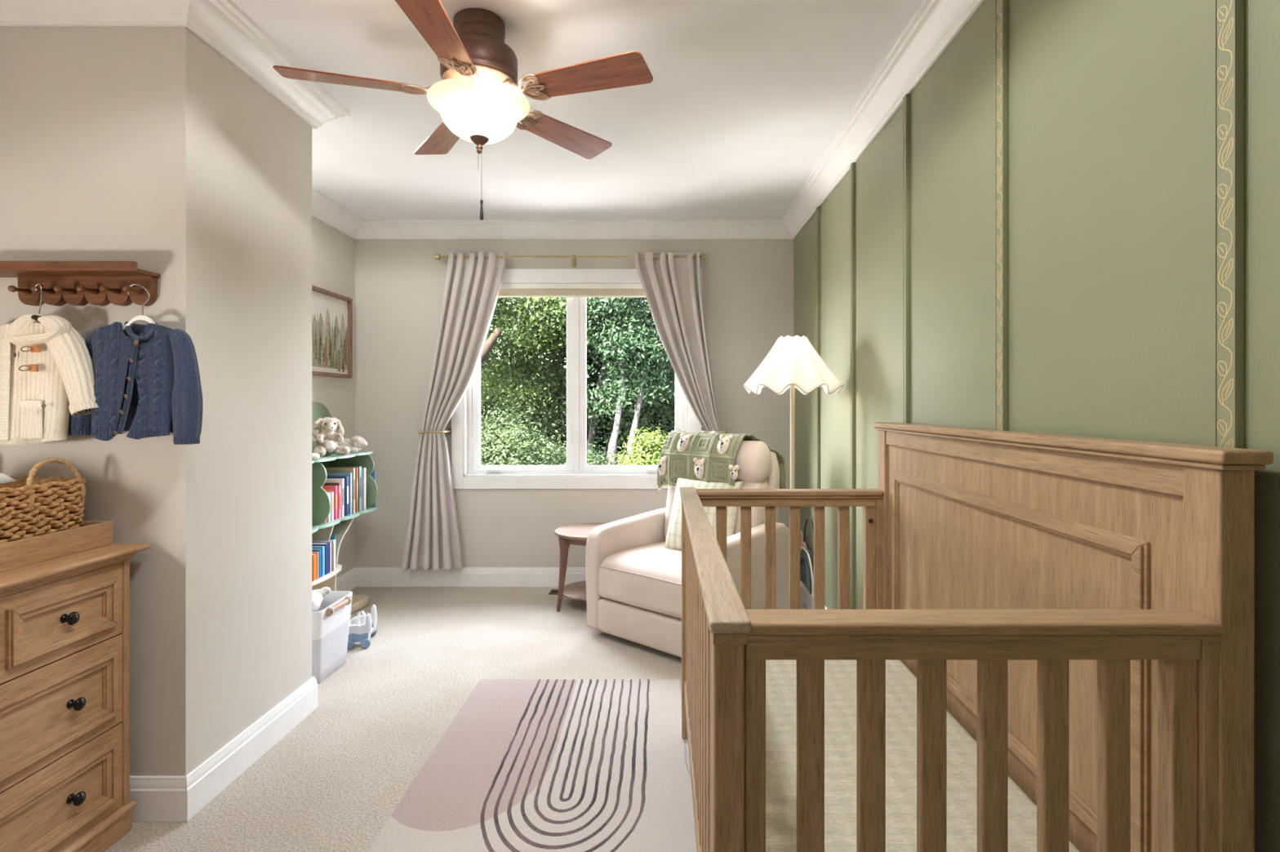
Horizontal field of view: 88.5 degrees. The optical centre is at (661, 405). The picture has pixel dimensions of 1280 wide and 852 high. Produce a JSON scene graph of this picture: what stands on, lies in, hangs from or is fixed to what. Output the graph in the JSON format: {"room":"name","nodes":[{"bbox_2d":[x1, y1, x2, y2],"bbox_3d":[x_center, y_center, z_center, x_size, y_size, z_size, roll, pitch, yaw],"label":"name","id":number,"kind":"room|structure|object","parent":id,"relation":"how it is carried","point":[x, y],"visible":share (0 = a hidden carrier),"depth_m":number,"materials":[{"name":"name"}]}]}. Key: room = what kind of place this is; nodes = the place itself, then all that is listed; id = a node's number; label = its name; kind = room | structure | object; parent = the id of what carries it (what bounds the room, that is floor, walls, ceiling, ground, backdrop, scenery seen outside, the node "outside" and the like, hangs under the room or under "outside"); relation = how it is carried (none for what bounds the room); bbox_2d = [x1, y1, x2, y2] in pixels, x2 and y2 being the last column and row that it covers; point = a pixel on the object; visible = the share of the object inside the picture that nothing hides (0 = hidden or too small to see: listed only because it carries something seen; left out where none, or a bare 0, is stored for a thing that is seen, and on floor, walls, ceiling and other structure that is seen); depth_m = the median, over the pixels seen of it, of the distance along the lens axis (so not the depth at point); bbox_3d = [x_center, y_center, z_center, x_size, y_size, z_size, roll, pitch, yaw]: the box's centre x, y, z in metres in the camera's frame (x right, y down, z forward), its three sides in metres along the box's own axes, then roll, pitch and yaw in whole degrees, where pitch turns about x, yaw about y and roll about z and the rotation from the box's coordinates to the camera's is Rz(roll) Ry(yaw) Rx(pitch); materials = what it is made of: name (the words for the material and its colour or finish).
{"room":"bedroom","nodes":[
{"label":"bedroom","id":0,"kind":"room"},
{"bbox_2d":[0,26,318,821],"bbox_3d":[-1.723,0.001,2.285,0.676,2.441,0.734,0,0,0],"label":"wall","id":1,"kind":"structure","parent":0,"point":[148,147],"depth_m":1.97,"materials":[{"name":"beige paint"}]},
{"bbox_2d":[0,261,159,306],"bbox_3d":[-1.712,-0.347,1.885,0.472,0.112,0.101,0,0,0],"label":"shelf","id":2,"kind":"object","parent":1,"relation":"attached to","point":[77,283],"visible":0.98,"depth_m":1.91,"materials":[{"name":"brown wood"}]},
{"bbox_2d":[31,284,44,320],"bbox_3d":[-1.756,-0.263,1.848,0.195,0.157,0.012,0,0,0],"label":"clothes hanger","id":3,"kind":"object","parent":2,"relation":"hanging from","point":[34,317],"visible":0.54,"depth_m":1.85,"materials":[{"name":"silver metal"}]},
{"bbox_2d":[0,314,98,445],"bbox_3d":[-1.778,-0.071,1.841,0.407,0.365,0.090,0,0,0],"label":"coat","id":4,"kind":"object","parent":3,"relation":"hanging from","point":[46,371],"visible":0.98,"depth_m":1.82,"materials":[{"name":"beige fabric"}]},
{"bbox_2d":[4,314,71,345],"bbox_3d":[-1.730,-0.210,1.827,0.158,0.089,0.058,0,0,0],"label":"hood","id":5,"kind":"object","parent":4,"relation":"attached to","point":[53,330],"depth_m":1.81,"materials":[{"name":"beige fabric"}]},
{"bbox_2d":[122,284,155,331],"bbox_3d":[-1.475,-0.272,1.862,0.128,0.144,0.012,0,0,0],"label":"clothes hanger","id":6,"kind":"object","parent":2,"relation":"hanging from","point":[140,317],"visible":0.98,"depth_m":1.86,"materials":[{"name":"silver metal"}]},
{"bbox_2d":[68,321,203,444],"bbox_3d":[-1.504,-0.064,1.863,0.385,0.350,0.088,0,0,3],"label":"cardigan","id":7,"kind":"object","parent":6,"relation":"hanging from","point":[148,381],"visible":0.93,"depth_m":1.85,"materials":[{"name":"blue fabric"}]},
{"bbox_2d":[0,0,190,27],"bbox_3d":[-1.681,-1.167,1.884,0.763,0.108,0.104,0,0,0],"label":"trim","id":8,"kind":"structure","parent":1,"relation":"attached to","point":[13,13],"depth_m":1.91,"materials":[{"name":"white paint"}]},
{"bbox_2d":[129,774,187,822],"bbox_3d":[-1.724,1.156,1.927,0.677,0.131,0.018,0,0,0],"label":"baseboard","id":9,"kind":"structure","parent":1,"relation":"attached to","point":[158,798],"depth_m":1.92,"materials":[{"name":"white paint"}]},
{"bbox_2d":[186,0,350,128],"bbox_3d":[-1.351,-1.167,2.285,0.104,0.108,0.906,0,0,0],"label":"trim","id":10,"kind":"structure","parent":1,"relation":"attached to","point":[220,24],"depth_m":2.19,"materials":[{"name":"white paint"}]},
{"bbox_2d":[311,216,355,577],"bbox_3d":[-2.121,0.000,1.349,0.120,2.440,6.137,0,0,0],"label":"wall","id":11,"kind":"structure","parent":0,"point":[333,251],"depth_m":4.21,"materials":[{"name":"beige paint"}]},
{"bbox_2d":[311,285,352,377],"bbox_3d":[-2.046,-0.438,3.961,0.027,0.522,0.722,0,0,0],"label":"framed picture","id":12,"kind":"object","parent":11,"relation":"attached to","point":[331,312],"visible":0.57,"depth_m":4.07,"materials":[{"name":"paper"}]},
{"bbox_2d":[311,187,363,239],"bbox_3d":[-2.010,-1.167,3.526,0.104,0.108,1.784,0,0,0],"label":"trim","id":13,"kind":"structure","parent":11,"relation":"attached to","point":[324,209],"depth_m":4.04,"materials":[{"name":"white paint"}]},
{"bbox_2d":[336,567,356,591],"bbox_3d":[-2.053,1.156,3.526,0.018,0.131,1.784,0,0,0],"label":"baseboard","id":14,"kind":"structure","parent":11,"relation":"attached to","point":[347,581],"depth_m":4.28,"materials":[{"name":"white paint"}]},
{"bbox_2d":[103,586,807,851],"bbox_3d":[-0.585,1.270,1.409,3.193,0.100,6.257,0,0,0],"label":"floor","id":15,"kind":"structure","parent":0,"point":[332,783],"depth_m":2.70,"materials":[{"name":"carpet"}]},
{"bbox_2d":[0,543,150,851],"bbox_3d":[-1.767,0.811,1.310,0.556,0.817,1.210,0,0,0],"label":"dresser","id":16,"kind":"object","parent":15,"relation":"on","point":[64,621],"visible":1,"depth_m":1.67,"materials":[{"name":"brown wood"}]},
{"bbox_2d":[0,520,113,572],"bbox_3d":[-1.805,0.369,1.462,0.430,0.067,0.885,0,0,0],"label":"tray","id":17,"kind":"object","parent":16,"relation":"on","point":[91,535],"visible":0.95,"depth_m":1.72,"materials":[{"name":"brown wood"}]},
{"bbox_2d":[0,457,86,543],"bbox_3d":[-1.798,0.269,1.669,0.324,0.253,0.496,0,0,0],"label":"seagrass basket","id":18,"kind":"object","parent":17,"relation":"in","point":[31,506],"visible":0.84,"depth_m":1.75,"materials":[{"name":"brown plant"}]},
{"bbox_2d":[0,473,16,484],"bbox_3d":[-1.810,0.180,1.590,0.204,0.051,0.303,0,0,0],"label":"folded cloth","id":19,"kind":"object","parent":18,"relation":"in","point":[4,478],"visible":1,"depth_m":1.72,"materials":[{"name":"white fabric"}]},
{"bbox_2d":[311,591,352,684],"bbox_3d":[-1.625,1.056,2.995,0.358,0.327,0.322,0,0,0],"label":"hamper","id":20,"kind":"object","parent":15,"relation":"on","point":[331,622],"visible":0.5,"depth_m":2.96,"materials":[{"name":"white fabric"}]},
{"bbox_2d":[311,591,323,612],"bbox_3d":[-1.634,0.893,2.950,0.187,0.125,0.197,0,0,0],"label":"blanket","id":21,"kind":"object","parent":20,"relation":"in","point":[317,597],"visible":0.23,"depth_m":2.96,"materials":[{"name":"fabric"}]},
{"bbox_2d":[312,586,330,596],"bbox_3d":[-1.591,0.874,3.058,0.091,0.046,0.043,0,0,-19],"label":"sock","id":22,"kind":"object","parent":21,"relation":"on","point":[326,590],"visible":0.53,"depth_m":3.06,"materials":[{"name":"fabric"}]},
{"bbox_2d":[311,402,377,613],"bbox_3d":[-1.876,0.520,3.515,0.356,1.400,1.172,0,0,0],"label":"bookshelf","id":23,"kind":"object","parent":15,"relation":"on","point":[321,501],"visible":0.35,"depth_m":3.69,"materials":[{"name":"green paint"}]},
{"bbox_2d":[311,553,316,581],"bbox_3d":[-1.880,0.845,3.422,0.150,0.135,0.040,0,0,0],"label":"book","id":24,"kind":"object","parent":23,"relation":"on","point":[313,555],"visible":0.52,"depth_m":3.42,"materials":[{"name":"orange paper"}]},
{"bbox_2d":[311,551,318,578],"bbox_3d":[-1.880,0.843,3.452,0.150,0.140,0.012,0,0,0],"label":"book","id":25,"kind":"object","parent":23,"relation":"on","point":[317,553],"visible":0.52,"depth_m":3.45,"materials":[{"name":"paper"}]},
{"bbox_2d":[311,453,319,459],"bbox_3d":[-1.800,0.266,3.405,0.052,0.036,0.043,0,0,0],"label":"ball","id":26,"kind":"object","parent":23,"relation":"on","point":[314,455],"visible":0.79,"depth_m":3.39,"materials":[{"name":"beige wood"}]},
{"bbox_2d":[311,548,321,577],"bbox_3d":[-1.885,0.838,3.477,0.160,0.150,0.030,0,0,0],"label":"book","id":27,"kind":"object","parent":23,"relation":"on","point":[319,550],"visible":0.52,"depth_m":3.47,"materials":[{"name":"blue paper"}]},
{"bbox_2d":[311,546,324,576],"bbox_3d":[-1.885,0.834,3.509,0.160,0.158,0.026,0,0,0],"label":"book","id":28,"kind":"object","parent":23,"relation":"on","point":[322,548],"visible":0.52,"depth_m":3.50,"materials":[{"name":"blue paper"}]},
{"bbox_2d":[311,542,329,574],"bbox_3d":[-1.885,0.830,3.549,0.160,0.165,0.046,0,0,0],"label":"book","id":29,"kind":"object","parent":23,"relation":"on","point":[326,545],"visible":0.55,"depth_m":3.55,"materials":[{"name":"paper"}]},
{"bbox_2d":[311,542,331,572],"bbox_3d":[-1.880,0.832,3.585,0.150,0.162,0.018,0,0,0],"label":"book","id":30,"kind":"object","parent":23,"relation":"on","point":[312,542],"visible":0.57,"depth_m":3.59,"materials":[{"name":"paper"}]},
{"bbox_2d":[311,539,336,569],"bbox_3d":[-1.880,0.830,3.637,0.140,0.165,0.030,0,0,0],"label":"book","id":31,"kind":"object","parent":23,"relation":"on","point":[333,541],"visible":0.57,"depth_m":3.63,"materials":[{"name":"white paper"}]},
{"bbox_2d":[326,493,329,522],"bbox_3d":[-1.885,0.554,3.540,0.190,0.150,0.014,0,0,0],"label":"book","id":32,"kind":"object","parent":23,"relation":"on","point":[328,517],"visible":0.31,"depth_m":3.53,"materials":[{"name":"paper"}]},
{"bbox_2d":[322,485,337,519],"bbox_3d":[-1.890,0.537,3.616,0.200,0.185,0.020,0,0,0],"label":"book","id":33,"kind":"object","parent":23,"relation":"on","point":[327,488],"visible":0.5,"depth_m":3.60,"materials":[{"name":"pink paper"}]},
{"bbox_2d":[327,492,333,520],"bbox_3d":[-1.885,0.552,3.575,0.190,0.155,0.022,0,0,0],"label":"book","id":34,"kind":"object","parent":23,"relation":"on","point":[331,494],"visible":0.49,"depth_m":3.57,"materials":[{"name":"white paper"}]},
{"bbox_2d":[311,417,350,457],"bbox_3d":[-1.860,0.177,3.667,0.173,0.218,0.184,0,0,42],"label":"plush bunny","id":35,"kind":"object","parent":23,"relation":"on","point":[325,441],"visible":0.98,"depth_m":3.65,"materials":[{"name":"fur"}]},
{"bbox_2d":[331,543,333,571],"bbox_3d":[-1.880,0.838,3.608,0.150,0.150,0.020,0,0,0],"label":"book","id":36,"kind":"object","parent":23,"relation":"on","point":[332,544],"visible":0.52,"depth_m":3.60,"materials":[{"name":"paper"}]},
{"bbox_2d":[330,534,336,539],"bbox_3d":[-1.883,0.818,3.664,0.130,0.190,0.016,0,0,0],"label":"book","id":37,"kind":"object","parent":23,"relation":"on","point":[333,536],"visible":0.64,"depth_m":3.66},
{"bbox_2d":[323,478,344,517],"bbox_3d":[-1.897,0.522,3.693,0.215,0.215,0.022,0,0,0],"label":"book","id":38,"kind":"object","parent":23,"relation":"on","point":[330,482],"visible":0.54,"depth_m":3.68,"materials":[{"name":"white paper"}]},
{"bbox_2d":[326,475,348,515],"bbox_3d":[-1.897,0.518,3.746,0.215,0.222,0.026,0,0,0],"label":"book","id":39,"kind":"object","parent":23,"relation":"on","point":[346,477],"visible":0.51,"depth_m":3.73,"materials":[{"name":"blue paper"}]},
{"bbox_2d":[337,485,340,518],"bbox_3d":[-1.885,0.539,3.655,0.190,0.180,0.016,0,0,0],"label":"book","id":40,"kind":"object","parent":23,"relation":"on","point":[338,486],"visible":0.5,"depth_m":3.65,"materials":[{"name":"pink paper"}]},
{"bbox_2d":[326,472,351,514],"bbox_3d":[-1.900,0.510,3.788,0.220,0.238,0.018,0,0,0],"label":"book","id":41,"kind":"object","parent":23,"relation":"on","point":[349,474],"visible":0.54,"depth_m":3.78,"materials":[{"name":"blue paper"}]},
{"bbox_2d":[324,467,355,513],"bbox_3d":[-1.900,0.498,3.827,0.220,0.262,0.022,0,0,0],"label":"book","id":42,"kind":"object","parent":23,"relation":"on","point":[352,470],"visible":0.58,"depth_m":3.82,"materials":[{"name":"beige paper"}]},
{"bbox_2d":[324,466,361,511],"bbox_3d":[-1.892,0.497,3.905,0.205,0.264,0.030,0,0,0],"label":"book","id":43,"kind":"object","parent":23,"relation":"on","point":[359,468],"visible":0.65,"depth_m":3.90,"materials":[{"name":"teal paper"}]},
{"bbox_2d":[337,435,367,453],"bbox_3d":[-1.853,0.234,3.902,0.199,0.101,0.130,0,0,-17],"label":"plush toy","id":44,"kind":"object","parent":23,"relation":"on","point":[355,444],"visible":0.69,"depth_m":3.88,"materials":[{"name":"fur"}]},
{"bbox_2d":[355,467,357,511],"bbox_3d":[-1.900,0.498,3.865,0.220,0.262,0.012,0,0,0],"label":"book","id":45,"kind":"object","parent":23,"relation":"on","point":[356,468],"visible":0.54,"depth_m":3.86,"materials":[{"name":"paper"}]},
{"bbox_2d":[361,467,365,509],"bbox_3d":[-1.892,0.504,3.966,0.205,0.250,0.028,0,0,0],"label":"book","id":46,"kind":"object","parent":23,"relation":"on","point":[363,469],"visible":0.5,"depth_m":3.95,"materials":[{"name":"white paper"}]},
{"bbox_2d":[369,470,376,506],"bbox_3d":[-1.880,0.517,4.075,0.210,0.225,0.020,0,0,0],"label":"book","id":47,"kind":"object","parent":23,"relation":"on","point":[373,475],"visible":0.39,"depth_m":4.07,"materials":[{"name":"blue paper"}]},
{"bbox_2d":[346,604,377,649],"bbox_3d":[-1.548,1.125,3.369,0.137,0.189,0.198,0,0,-14],"label":"toy","id":48,"kind":"object","parent":15,"relation":"on","point":[362,628],"visible":0.91,"depth_m":3.30,"materials":[{"name":"white plastic"}]},
{"bbox_2d":[366,679,697,851],"bbox_3d":[-0.050,1.215,1.850,1.500,0.008,2.100,0,0,0],"label":"area rug","id":49,"kind":"object","parent":15,"relation":"on","point":[523,765],"visible":0.54,"depth_m":2.13,"materials":[{"name":"beige fabric"}]},
{"bbox_2d":[548,589,558,595],"bbox_3d":[-0.660,1.216,4.270,0.130,0.008,0.100,0,0,0],"label":"floor vent","id":50,"kind":"object","parent":15,"relation":"in","point":[553,592],"visible":0.51,"depth_m":4.26,"materials":[{"name":"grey metal"}]},
{"bbox_2d":[550,590,558,593],"bbox_3d":[-0.660,1.217,4.270,0.110,0.006,0.068,0,0,0],"label":"grille","id":51,"kind":"object","parent":50,"relation":"attached to","point":[551,591],"depth_m":4.27,"materials":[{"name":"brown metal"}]},
{"bbox_2d":[554,522,606,612],"bbox_3d":[-0.411,0.992,4.025,0.480,0.457,0.490,0,0,0],"label":"side table","id":52,"kind":"object","parent":15,"relation":"on","point":[574,534],"visible":0.4,"depth_m":3.89,"materials":[{"name":"brown wood"}]},
{"bbox_2d":[563,580,586,600],"bbox_3d":[-0.411,1.134,4.020,0.410,0.016,0.410,0,0,0],"label":"shelf","id":53,"kind":"object","parent":52,"relation":"attached to","point":[576,590],"depth_m":3.97,"materials":[{"name":"brown wood"}]},
{"bbox_2d":[586,440,789,657],"bbox_3d":[0.164,0.707,3.511,0.845,1.026,0.803,0,0,41],"label":"recliner armchair","id":54,"kind":"object","parent":15,"relation":"on","point":[633,582],"visible":0.38,"depth_m":3.39,"materials":[{"name":"beige fabric"}]},
{"bbox_2d":[598,542,681,618],"bbox_3d":[0.097,0.897,3.446,0.634,0.225,0.617,0,0,41],"label":"seat cushion","id":55,"kind":"object","parent":54,"relation":"on","point":[642,578],"depth_m":3.28,"materials":[{"name":"beige fabric"}]},
{"bbox_2d":[664,477,743,550],"bbox_3d":[0.224,0.608,3.570,0.430,0.407,0.202,0,0,36],"label":"throw pillow","id":56,"kind":"object","parent":54,"relation":"on","point":[673,538],"visible":0.39,"depth_m":3.56,"materials":[{"name":"fabric"}]},
{"bbox_2d":[664,479,768,541],"bbox_3d":[0.298,0.600,3.678,0.620,0.445,0.196,0,0,41],"label":"cushion","id":57,"kind":"object","parent":54,"relation":"on","point":[757,513],"depth_m":3.49,"materials":[{"name":"beige fabric"}]},
{"bbox_2d":[657,428,786,491],"bbox_3d":[0.325,0.385,3.743,0.712,0.486,0.371,0,0,41],"label":"blanket","id":58,"kind":"object","parent":54,"relation":"on","point":[710,457],"visible":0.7,"depth_m":3.65,"materials":[{"name":"green fabric"}]},
{"bbox_2d":[742,335,843,488],"bbox_3d":[0.624,0.447,3.120,0.476,1.546,0.470,0,0,0],"label":"floor lamp","id":59,"kind":"object","parent":15,"relation":"on","point":[792,363],"visible":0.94,"depth_m":3.01,"materials":[{"name":"white fabric"}]},
{"bbox_2d":[680,422,1273,851],"bbox_3d":[0.466,0.642,1.683,0.796,1.156,1.523,0,0,0],"label":"crib","id":60,"kind":"object","parent":15,"relation":"on","point":[1082,608],"visible":0.97,"depth_m":0.97,"materials":[{"name":"brown wood"}]},
{"bbox_2d":[765,659,1079,851],"bbox_3d":[0.455,0.897,1.683,0.670,0.135,1.361,0,0,0],"label":"mattress","id":61,"kind":"object","parent":60,"relation":"on","point":[840,675],"visible":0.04,"depth_m":1.48,"materials":[{"name":"beige fabric"}]},
{"bbox_2d":[355,239,793,567],"bbox_3d":[-0.585,0.000,4.477,3.193,2.440,0.120,0,0,0],"label":"wall","id":62,"kind":"structure","parent":0,"point":[748,284],"depth_m":4.42,"materials":[{"name":"beige paint"}]},
{"bbox_2d":[417,427,451,434],"bbox_3d":[-1.496,0.175,4.346,0.186,0.044,0.143,0,0,0],"label":"tieback","id":63,"kind":"object","parent":62,"relation":"attached to","point":[448,431],"visible":1,"depth_m":4.29,"materials":[{"name":"gold metal"}]},
{"bbox_2d":[355,567,586,586],"bbox_3d":[-0.585,1.156,4.409,2.955,0.131,0.018,0,0,0],"label":"baseboard","id":64,"kind":"structure","parent":62,"relation":"attached to","point":[366,576],"depth_m":4.40,"materials":[{"name":"white paint"}]},
{"bbox_2d":[434,253,705,266],"bbox_3d":[-0.601,-0.969,4.366,1.779,0.080,0.103,0,0,0],"label":"curtain rod","id":65,"kind":"object","parent":62,"relation":"attached to","point":[436,256],"visible":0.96,"depth_m":4.33,"materials":[{"name":"gold metal"}]},
{"bbox_2d":[400,252,506,571],"bbox_3d":[-1.371,0.039,4.336,0.679,2.094,0.083,0,0,0],"label":"curtain","id":66,"kind":"object","parent":65,"relation":"hanging from","point":[472,285],"visible":1,"depth_m":4.32,"materials":[{"name":"fabric"}]},
{"bbox_2d":[634,252,720,431],"bbox_3d":[0.176,0.039,4.335,0.705,2.094,0.081,0,0,0],"label":"curtain","id":67,"kind":"object","parent":65,"relation":"hanging from","point":[672,286],"visible":0.56,"depth_m":4.32,"materials":[{"name":"fabric"}]},
{"bbox_2d":[355,219,791,239],"bbox_3d":[-0.585,-1.167,4.366,2.955,0.108,0.104,0,0,0],"label":"trim","id":68,"kind":"structure","parent":62,"relation":"attached to","point":[369,228],"depth_m":4.37,"materials":[{"name":"white paint"}]},
{"bbox_2d":[451,268,702,488],"bbox_3d":[-0.568,-0.176,4.468,1.681,1.476,0.138,0,0,0],"label":"window","id":69,"kind":"structure","parent":62,"relation":"in","point":[467,470],"depth_m":4.46,"materials":[{"name":"white paint"}]},
{"bbox_2d":[497,283,645,297],"bbox_3d":[-0.568,-0.775,4.440,1.495,0.091,0.044,0,0,0],"label":"roller shade","id":70,"kind":"object","parent":69,"relation":"attached to","point":[507,290],"visible":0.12,"depth_m":4.43,"materials":[{"name":"fabric"}]},
{"bbox_2d":[701,427,727,433],"bbox_3d":[0.342,0.175,4.346,0.182,0.044,0.143,0,0,0],"label":"curtain holdback","id":71,"kind":"object","parent":62,"relation":"attached to","point":[725,431],"visible":0.58,"depth_m":4.29,"materials":[{"name":"gold metal"}]},
{"bbox_2d":[229,0,924,219],"bbox_3d":[-0.585,-1.270,1.409,3.193,0.100,6.257,0,0,0],"label":"ceiling","id":72,"kind":"structure","parent":0,"point":[744,100],"depth_m":2.65,"materials":[{"name":"paint"}]},
{"bbox_2d":[272,0,653,220],"bbox_3d":[-0.582,-0.904,2.054,1.113,0.631,1.071,0,0,0],"label":"ceiling fan","id":73,"kind":"object","parent":72,"relation":"hanging from","point":[477,100],"visible":1,"depth_m":2.00,"materials":[{"name":"brown wood"}]},
{"bbox_2d":[793,0,1279,851],"bbox_3d":[0.952,0.000,1.349,0.120,2.440,6.137,0,0,0],"label":"wall","id":74,"kind":"structure","parent":0,"point":[1111,102],"depth_m":1.42,"materials":[{"name":"green paint"}]},
{"bbox_2d":[800,516,813,597],"bbox_3d":[0.867,0.863,3.865,0.052,0.415,0.430,0,0,0],"label":"bag","id":75,"kind":"object","parent":74,"relation":"hanging from","point":[806,557],"visible":0.79,"depth_m":3.84,"materials":[{"name":"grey fabric"}]},
{"bbox_2d":[800,580,826,608],"bbox_3d":[0.884,1.156,1.409,0.018,0.131,6.019,0,0,0],"label":"baseboard","id":76,"kind":"structure","parent":74,"relation":"attached to","point":[806,598],"depth_m":3.97,"materials":[{"name":"white paint"}]},
{"bbox_2d":[816,206,819,488],"bbox_3d":[0.884,-0.012,3.700,0.016,2.208,0.028,0,0,0],"label":"trim","id":77,"kind":"structure","parent":74,"relation":"attached to","point":[818,207],"depth_m":3.69,"materials":[{"name":"green paint"}]},
{"bbox_2d":[850,162,855,608],"bbox_3d":[0.884,-0.012,3.030,0.016,2.208,0.028,0,0,0],"label":"trim","id":78,"kind":"structure","parent":74,"relation":"attached to","point":[853,164],"depth_m":3.02,"materials":[{"name":"green paint"}]},
{"bbox_2d":[781,0,984,239],"bbox_3d":[0.841,-1.167,1.409,0.104,0.108,6.019,0,0,0],"label":"trim","id":79,"kind":"structure","parent":74,"relation":"attached to","point":[935,24],"depth_m":2.45,"materials":[{"name":"white paint"}]},
{"bbox_2d":[902,93,910,423],"bbox_3d":[0.884,-0.012,2.365,0.016,2.208,0.028,0,0,0],"label":"trim","id":80,"kind":"structure","parent":74,"relation":"attached to","point":[906,100],"depth_m":2.35,"materials":[{"name":"green paint"}]},
{"bbox_2d":[995,0,1008,431],"bbox_3d":[0.884,-0.012,1.703,0.016,2.208,0.039,0,0,0],"label":"trim","id":81,"kind":"structure","parent":74,"relation":"attached to","point":[1002,6],"depth_m":1.69,"materials":[{"name":"green paint"}]},
{"bbox_2d":[1213,0,1244,448],"bbox_3d":[0.884,-0.012,1.022,0.016,2.208,0.039,0,0,0],"label":"trim","id":82,"kind":"structure","parent":74,"relation":"attached to","point":[1228,15],"depth_m":1.01,"materials":[{"name":"green paint"}]},
{"label":"outside","id":83,"kind":"structure","parent":0,"visible":0},
{"bbox_3d":[0.000,4.220,22.459,60.000,0.200,35.083,0,0,0],"label":"ground","id":84,"kind":"structure","parent":83,"visible":0},
{"bbox_2d":[480,297,533,443],"bbox_3d":[-4.690,-0.054,11.765,5.493,8.347,4.752,0,0,-12],"label":"tree","id":85,"kind":"object","parent":84,"relation":"on","point":[490,358],"visible":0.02,"depth_m":10.96,"materials":[{"name":"green plant"}]},
{"bbox_2d":[480,395,609,465],"bbox_3d":[-1.805,2.010,7.399,2.491,4.223,2.126,0,0,4],"label":"shrub","id":86,"kind":"object","parent":84,"relation":"on","point":[501,449],"visible":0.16,"depth_m":7.17,"materials":[{"name":"green plant"}]},
{"bbox_2d":[480,297,633,427],"bbox_3d":[-2.268,0.433,8.576,3.854,7.394,3.219,0,0,8],"label":"tree","id":87,"kind":"object","parent":84,"relation":"on","point":[535,331],"visible":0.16,"depth_m":8.57,"materials":[{"name":"green plant"}]},
{"bbox_2d":[480,297,669,464],"bbox_3d":[-1.659,0.145,11.988,5.645,7.950,4.700,0,0,15],"label":"tree","id":88,"kind":"object","parent":84,"relation":"on","point":[505,300],"visible":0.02,"depth_m":10.68,"materials":[{"name":"green plant"}]},
{"bbox_2d":[480,299,675,465],"bbox_3d":[-1.012,1.082,9.709,3.748,6.080,2.630,0,0,0],"label":"tree","id":89,"kind":"object","parent":84,"relation":"on","point":[644,417],"visible":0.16,"depth_m":9.42,"materials":[{"name":"green plant"}]},
{"bbox_2d":[549,437,631,465],"bbox_3d":[-0.891,2.210,7.905,2.210,3.820,2.099,0,0,40],"label":"shrub","id":90,"kind":"object","parent":84,"relation":"on","point":[603,460],"visible":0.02,"depth_m":7.68,"materials":[{"name":"green plant"}]},
{"bbox_2d":[517,297,675,465],"bbox_3d":[-0.243,0.815,10.299,4.147,6.611,2.531,0,0,-4],"label":"tree","id":91,"kind":"object","parent":84,"relation":"on","point":[599,428],"visible":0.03,"depth_m":9.74,"materials":[{"name":"green plant"}]},
{"bbox_2d":[535,297,675,465],"bbox_3d":[-0.071,0.527,8.444,3.549,7.188,3.240,0,0,29],"label":"tree","id":92,"kind":"object","parent":84,"relation":"on","point":[646,355],"visible":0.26,"depth_m":7.99,"materials":[{"name":"green plant"}]},
{"bbox_2d":[590,297,675,431],"bbox_3d":[1.380,0.064,11.497,5.428,8.112,4.649,0,0,-16],"label":"tree","id":93,"kind":"object","parent":84,"relation":"on","point":[641,298],"visible":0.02,"depth_m":10.68,"materials":[{"name":"green plant"}]},
{"bbox_2d":[608,423,672,465],"bbox_3d":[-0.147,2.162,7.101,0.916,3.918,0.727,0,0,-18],"label":"shrub","id":94,"kind":"object","parent":84,"relation":"on","point":[651,457],"visible":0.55,"depth_m":7.01,"materials":[{"name":"green plant"}]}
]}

